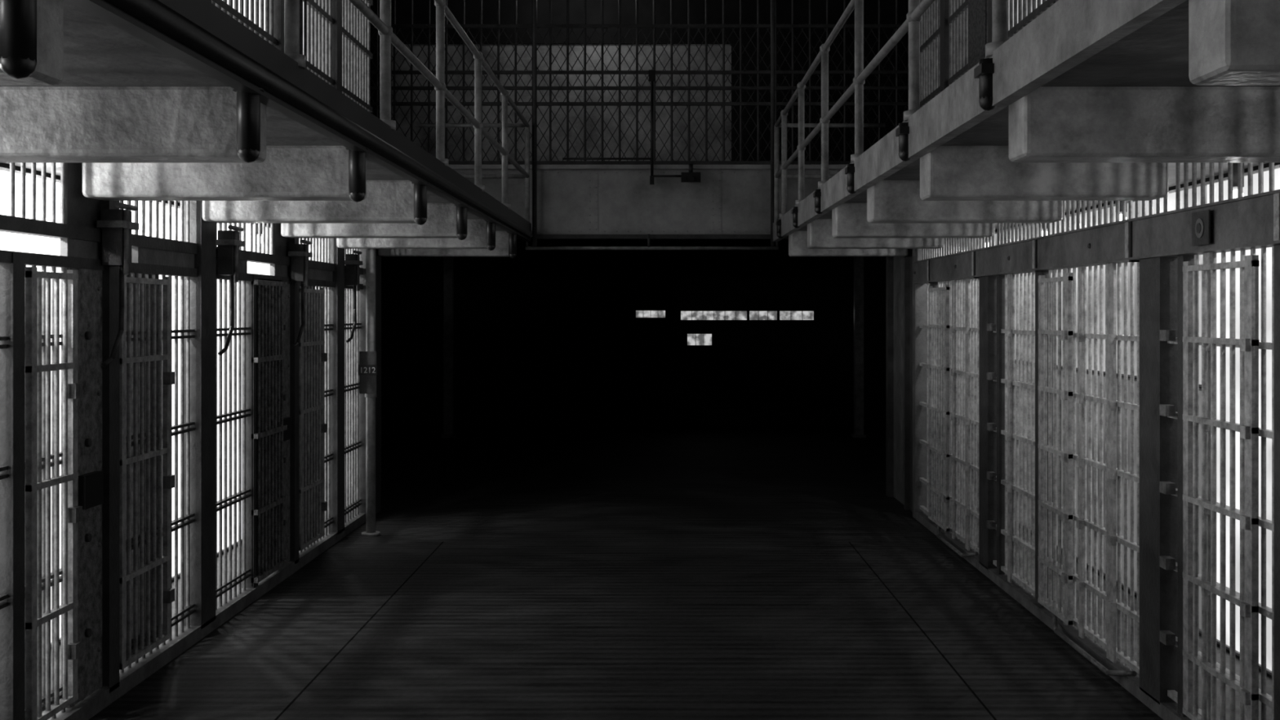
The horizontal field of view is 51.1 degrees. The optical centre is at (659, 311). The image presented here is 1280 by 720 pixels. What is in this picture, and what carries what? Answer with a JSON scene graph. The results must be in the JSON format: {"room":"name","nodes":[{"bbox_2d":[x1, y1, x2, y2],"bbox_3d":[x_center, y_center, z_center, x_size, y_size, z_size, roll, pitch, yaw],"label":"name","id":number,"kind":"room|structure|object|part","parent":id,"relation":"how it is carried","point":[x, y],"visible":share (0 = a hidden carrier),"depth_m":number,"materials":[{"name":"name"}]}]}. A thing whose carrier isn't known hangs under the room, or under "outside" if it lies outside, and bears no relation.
{"room":"prison interior","nodes":[
{"label":"prison interior","id":0,"kind":"room"},
{"bbox_2d":[0,162,256,719],"bbox_3d":[-2.386,0.520,6.430,0.197,2.360,2.940,0,0,0],"label":"cell","id":1,"kind":"object","parent":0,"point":[98,242],"visible":0.83,"depth_m":5.83,"materials":[{"name":"metal"}]},
{"bbox_2d":[24,266,82,719],"bbox_3d":[-2.374,0.705,5.260,0.049,1.750,0.400,0,0,0],"label":"door","id":2,"kind":"structure","parent":1,"relation":"attached to","point":[72,389],"depth_m":5.29,"materials":[{"name":"grey paint"}]},
{"bbox_2d":[119,272,174,669],"bbox_3d":[-2.401,0.710,6.205,0.102,1.780,0.590,0,0,0],"label":"door","id":3,"kind":"structure","parent":1,"relation":"attached to","point":[129,457],"depth_m":6.21,"materials":[{"name":"grey paint"}]},
{"bbox_2d":[0,0,349,706],"bbox_3d":[-2.873,-1.595,5.230,0.755,6.590,12.460,0,0,0],"label":"wall","id":4,"kind":"structure","parent":0,"point":[6,165],"depth_m":8.07,"materials":[{"name":"paint"}]},
{"bbox_2d":[0,166,302,646],"bbox_3d":[-2.982,0.490,5.400,0.035,2.284,11.800,0,0,0],"label":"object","id":5,"kind":"structure","parent":4,"relation":"in","point":[11,242],"depth_m":7.86,"materials":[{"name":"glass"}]},
{"bbox_2d":[222,0,265,31],"bbox_3d":[-2.982,-1.925,6.150,0.035,2.174,10.300,0,0,0],"label":"window","id":6,"kind":"structure","parent":4,"relation":"in","point":[222,0],"depth_m":9.84,"materials":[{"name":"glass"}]},
{"bbox_2d":[257,222,262,243],"bbox_3d":[-2.780,-0.570,9.300,0.059,0.200,0.059,0,0,0],"label":"lamp","id":7,"kind":"object","parent":4,"relation":"attached to","point":[257,223],"visible":0.12,"depth_m":9.28,"materials":[{"name":"metal"}]},
{"bbox_2d":[0,0,532,258],"bbox_3d":[-1.824,-0.633,5.760,1.333,0.374,13.320,0,0,0],"label":"walkway","id":8,"kind":"object","parent":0,"point":[155,100],"depth_m":4.07,"materials":[{"name":"grey concrete"}]},
{"bbox_2d":[284,0,529,222],"bbox_3d":[-1.698,-1.217,6.865,1.044,1.074,11.017,0,0,0],"label":"gallery railing","id":9,"kind":"object","parent":8,"relation":"attached to","point":[291,7],"visible":0.8,"depth_m":7.43,"materials":[{"name":"grey metal"}]},
{"bbox_2d":[207,0,284,53],"bbox_3d":[-2.430,-1.813,7.797,0.080,0.333,1.430,0,0,0],"label":"grille","id":10,"kind":"object","parent":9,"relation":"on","point":[273,33],"depth_m":8.17,"materials":[{"name":"metal"}]},
{"bbox_2d":[299,0,373,112],"bbox_3d":[-2.430,-2.018,10.025,0.080,0.743,2.253,0,0,0],"label":"grille","id":11,"kind":"object","parent":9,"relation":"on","point":[344,55],"depth_m":9.99,"materials":[{"name":"metal"}]},
{"bbox_3d":[-1.698,-1.217,6.865,1.044,1.074,11.017,0,0,0],"label":"railing","id":12,"kind":"part","parent":9,"relation":"part of","materials":[{"name":"metal"}]},
{"bbox_2d":[241,222,365,599],"bbox_3d":[-2.386,0.520,9.370,0.197,2.360,2.940,0,0,0],"label":"cell","id":13,"kind":"object","parent":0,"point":[336,271],"visible":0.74,"depth_m":8.82,"materials":[{"name":"metal"}]},
{"bbox_2d":[251,278,287,586],"bbox_3d":[-2.390,0.710,8.210,0.040,1.820,0.620,0,0,0],"label":"door","id":14,"kind":"structure","parent":13,"relation":"attached to","point":[270,356],"depth_m":8.17,"materials":[{"name":"metal"}]},
{"bbox_2d":[298,285,327,551],"bbox_3d":[-2.401,0.710,9.165,0.102,1.780,0.630,0,0,0],"label":"door","id":15,"kind":"structure","parent":13,"relation":"attached to","point":[312,356],"depth_m":9.16,"materials":[{"name":"grey paint"}]},
{"bbox_2d":[358,248,381,514],"bbox_3d":[-2.425,0.520,11.150,0.130,2.360,0.600,0,0,0],"label":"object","id":16,"kind":"object","parent":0,"point":[362,256],"visible":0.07,"depth_m":10.85,"materials":[{"name":"metal"}]},
{"bbox_2d":[88,425,1163,719],"bbox_3d":[0.000,1.800,8.500,12.000,0.200,23.000,0,0,0],"label":"floor","id":17,"kind":"structure","parent":0,"point":[578,572],"depth_m":7.65,"materials":[{"name":"grey concrete"}]},
{"bbox_2d":[0,214,11,609],"bbox_3d":[-2.386,0.520,3.490,0.197,2.360,2.940,0,0,0],"label":"cell grille","id":18,"kind":"object","parent":17,"relation":"on","point":[5,220],"visible":1,"depth_m":4.92,"materials":[{"name":"grey metal"}]},
{"bbox_2d":[274,541,444,719],"bbox_3d":[-1.600,1.700,4.950,0.010,0.001,9.900,0,0,0],"label":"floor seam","id":19,"kind":"structure","parent":17,"relation":"on","point":[410,576],"depth_m":6.86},
{"bbox_2d":[358,248,380,536],"bbox_3d":[-2.205,0.515,10.200,0.150,2.370,0.139,0,0,0],"label":"post","id":20,"kind":"object","parent":17,"relation":"on","point":[367,366],"visible":1,"depth_m":10.17,"materials":[{"name":"metal"}]},
{"bbox_2d":[440,257,456,437],"bbox_3d":[-2.860,-1.600,18.160,0.200,6.600,0.220,0,0,0],"label":"steel column","id":21,"kind":"structure","parent":17,"relation":"on","point":[448,262],"depth_m":18.10,"materials":[{"name":"metal"}]},
{"bbox_2d":[851,257,866,437],"bbox_3d":[2.700,-1.600,18.160,0.200,6.600,0.220,0,0,0],"label":"steel column","id":22,"kind":"structure","parent":17,"relation":"on","point":[858,261],"depth_m":18.10,"materials":[{"name":"metal"}]},
{"bbox_2d":[848,541,996,719],"bbox_3d":[1.400,1.700,4.950,0.010,0.001,9.900,0,0,0],"label":"trim","id":23,"kind":"structure","parent":17,"relation":"on","point":[877,575],"depth_m":6.87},
{"bbox_2d":[912,222,1004,577],"bbox_3d":[2.124,0.520,9.670,0.172,2.360,2.620,0,0,0],"label":"cell grille","id":24,"kind":"object","parent":17,"relation":"on","point":[983,505],"visible":0.7,"depth_m":9.11,"materials":[{"name":"grey metal"}]},
{"bbox_2d":[928,284,950,531],"bbox_3d":[2.092,0.700,10.075,0.044,1.800,0.650,0,0,0],"label":"door","id":25,"kind":"structure","parent":24,"relation":"in","point":[939,326],"depth_m":10.03,"materials":[{"name":"grey metal"}]},
{"bbox_2d":[984,195,1194,716],"bbox_3d":[2.124,0.520,6.990,0.172,2.360,3.140,0,0,0],"label":"cell grille","id":26,"kind":"object","parent":17,"relation":"on","point":[1157,669],"visible":0.74,"depth_m":6.30,"materials":[{"name":"grey metal"}]},
{"bbox_2d":[1038,272,1073,625],"bbox_3d":[2.092,0.700,7.110,0.044,1.800,0.540,0,0,0],"label":"door","id":27,"kind":"structure","parent":26,"relation":"in","point":[1067,393],"depth_m":7.11,"materials":[{"name":"grey metal"}]},
{"bbox_2d":[381,239,885,425],"bbox_3d":[0.000,-1.600,20.100,12.400,7.000,0.200,0,0,0],"label":"wall","id":28,"kind":"structure","parent":0,"point":[542,337],"depth_m":20.00,"materials":[{"name":"paint"}]},
{"bbox_2d":[635,308,666,319],"bbox_3d":[-0.134,0.033,19.965,0.468,0.163,0.070,0,0,0],"label":"window","id":29,"kind":"structure","parent":28,"relation":"in","point":[640,313],"depth_m":19.98,"materials":[{"name":"grey glass"}]},
{"bbox_2d":[686,331,712,347],"bbox_3d":[0.596,0.414,19.965,0.395,0.230,0.070,0,0,0],"label":"window","id":30,"kind":"structure","parent":28,"relation":"in","point":[694,339],"depth_m":19.98,"materials":[{"name":"grey glass"}]},
{"bbox_2d":[680,309,747,321],"bbox_3d":[0.809,0.055,19.965,1.015,0.194,0.070,0,0,0],"label":"window","id":31,"kind":"structure","parent":28,"relation":"in","point":[686,315],"depth_m":19.98,"materials":[{"name":"grey glass"}]},
{"bbox_2d":[747,309,777,321],"bbox_3d":[1.545,0.055,19.965,0.444,0.194,0.070,0,0,0],"label":"window","id":32,"kind":"structure","parent":28,"relation":"in","point":[753,315],"depth_m":19.98,"materials":[{"name":"grey glass"}]},
{"bbox_2d":[777,309,814,321],"bbox_3d":[2.044,0.055,19.965,0.541,0.194,0.070,0,0,0],"label":"window","id":33,"kind":"structure","parent":28,"relation":"in","point":[784,315],"depth_m":19.98,"materials":[{"name":"grey glass"}]},
{"bbox_2d":[369,0,908,160],"bbox_3d":[0.000,-3.050,14.055,12.000,3.700,0.190,0,0,0],"label":"wall","id":34,"kind":"structure","parent":0,"point":[524,7],"depth_m":13.97,"materials":[{"name":"paint"}]},
{"bbox_2d":[369,0,908,249],"bbox_3d":[0.053,-2.732,13.167,12.086,4.316,1.566,0,0,0],"label":"gallery","id":35,"kind":"object","parent":34,"relation":"attached to","point":[569,199],"visible":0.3,"depth_m":12.73,"materials":[{"name":"paint"}]},
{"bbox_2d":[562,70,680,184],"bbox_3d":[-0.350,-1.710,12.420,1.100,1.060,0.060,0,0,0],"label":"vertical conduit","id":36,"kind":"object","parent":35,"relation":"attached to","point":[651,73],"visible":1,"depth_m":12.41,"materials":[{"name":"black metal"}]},
{"bbox_2d":[680,164,700,182],"bbox_3d":[0.290,-1.281,12.367,0.180,0.178,0.126,0,0,0],"label":"security light","id":37,"kind":"object","parent":36,"relation":"attached to","point":[691,176],"visible":1,"depth_m":12.37,"materials":[{"name":"black metal"}]},
{"bbox_2d":[885,248,926,518],"bbox_3d":[2.200,0.520,11.710,0.200,2.360,1.420,0,0,0],"label":"wall","id":38,"kind":"structure","parent":0,"point":[905,301],"depth_m":11.50,"materials":[{"name":"concrete"}]},
{"bbox_2d":[773,0,1279,257],"bbox_3d":[1.630,-0.645,5.760,1.160,0.350,13.320,0,0,0],"label":"walkway","id":39,"kind":"object","parent":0,"point":[1093,100],"depth_m":4.04,"materials":[{"name":"grey concrete"}]},
{"bbox_2d":[773,0,1007,238],"bbox_3d":[1.545,-1.196,6.765,1.070,1.116,11.217,0,0,0],"label":"gallery railing","id":40,"kind":"object","parent":39,"relation":"on","point":[984,71],"visible":0.8,"depth_m":7.24,"materials":[{"name":"grey metal"}]},
{"bbox_3d":[1.545,-1.196,6.765,1.070,1.116,11.217,0,0,0],"label":"railing","id":41,"kind":"part","parent":40,"relation":"part of","materials":[{"name":"metal"}]},
{"bbox_2d":[920,0,1058,107],"bbox_3d":[2.150,-1.925,6.135,0.080,2.250,10.270,0,0,0],"label":"grille","id":42,"kind":"object","parent":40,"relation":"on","point":[954,34],"visible":0.19,"depth_m":9.67,"materials":[{"name":"metal"}]},
{"bbox_2d":[962,162,1279,719],"bbox_3d":[2.623,-1.595,5.230,0.815,6.590,12.460,0,0,0],"label":"wall","id":43,"kind":"structure","parent":0,"point":[1171,165],"depth_m":6.77,"materials":[{"name":"paint"}]},
{"bbox_2d":[1013,0,1041,26],"bbox_3d":[2.763,-1.925,6.150,0.035,2.174,10.300,0,0,0],"label":"window","id":44,"kind":"structure","parent":43,"relation":"in","point":[1013,0],"depth_m":10.18,"materials":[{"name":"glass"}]},
{"bbox_2d":[995,183,1207,386],"bbox_3d":[2.763,-0.135,9.040,0.035,1.034,4.520,0,0,0],"label":"window","id":45,"kind":"structure","parent":43,"relation":"in","point":[1171,194],"depth_m":8.09,"materials":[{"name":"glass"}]},
{"bbox_2d":[1018,361,1201,633],"bbox_3d":[2.763,1.010,9.040,0.035,1.244,4.520,0,0,0],"label":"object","id":46,"kind":"structure","parent":43,"relation":"in","point":[1122,377],"depth_m":8.07,"materials":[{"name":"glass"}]},
{"bbox_2d":[1115,200,1127,220],"bbox_3d":[2.500,-0.570,7.250,0.059,0.200,0.059,0,0,0],"label":"lamp","id":47,"kind":"object","parent":43,"relation":"attached to","point":[1121,202],"visible":0.2,"depth_m":7.23,"materials":[{"name":"metal"}]},
{"bbox_2d":[1232,162,1244,198],"bbox_3d":[2.500,-0.570,5.800,0.059,0.200,0.059,0,0,0],"label":"lamp","id":48,"kind":"object","parent":43,"relation":"attached to","point":[1234,164],"visible":0.3,"depth_m":5.78,"materials":[{"name":"metal"}]},
{"bbox_2d":[1204,164,1279,675],"bbox_3d":[2.763,0.490,6.340,0.035,2.284,0.820,0,0,0],"label":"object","id":49,"kind":"structure","parent":43,"relation":"in","point":[1277,168],"depth_m":6.37,"materials":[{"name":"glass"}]},
{"bbox_2d":[1154,162,1279,719],"bbox_3d":[2.124,0.520,4.050,0.172,2.360,3.140,0,0,0],"label":"grille","id":50,"kind":"object","parent":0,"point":[1251,222],"visible":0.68,"depth_m":4.80,"materials":[{"name":"metal"}]},
{"bbox_2d":[1191,209,1210,246],"bbox_3d":[2.067,-0.320,5.120,0.013,0.130,0.160,0,0,0],"label":"box","id":51,"kind":"object","parent":50,"relation":"attached to","point":[1201,220],"visible":1,"depth_m":5.10,"materials":[{"name":"metal"}]},
{"bbox_2d":[1182,255,1259,719],"bbox_3d":[2.092,0.700,5.030,0.044,1.800,0.620,0,0,0],"label":"door","id":52,"kind":"structure","parent":50,"relation":"attached to","point":[1247,686],"depth_m":5.07,"materials":[{"name":"paint"}]}
]}

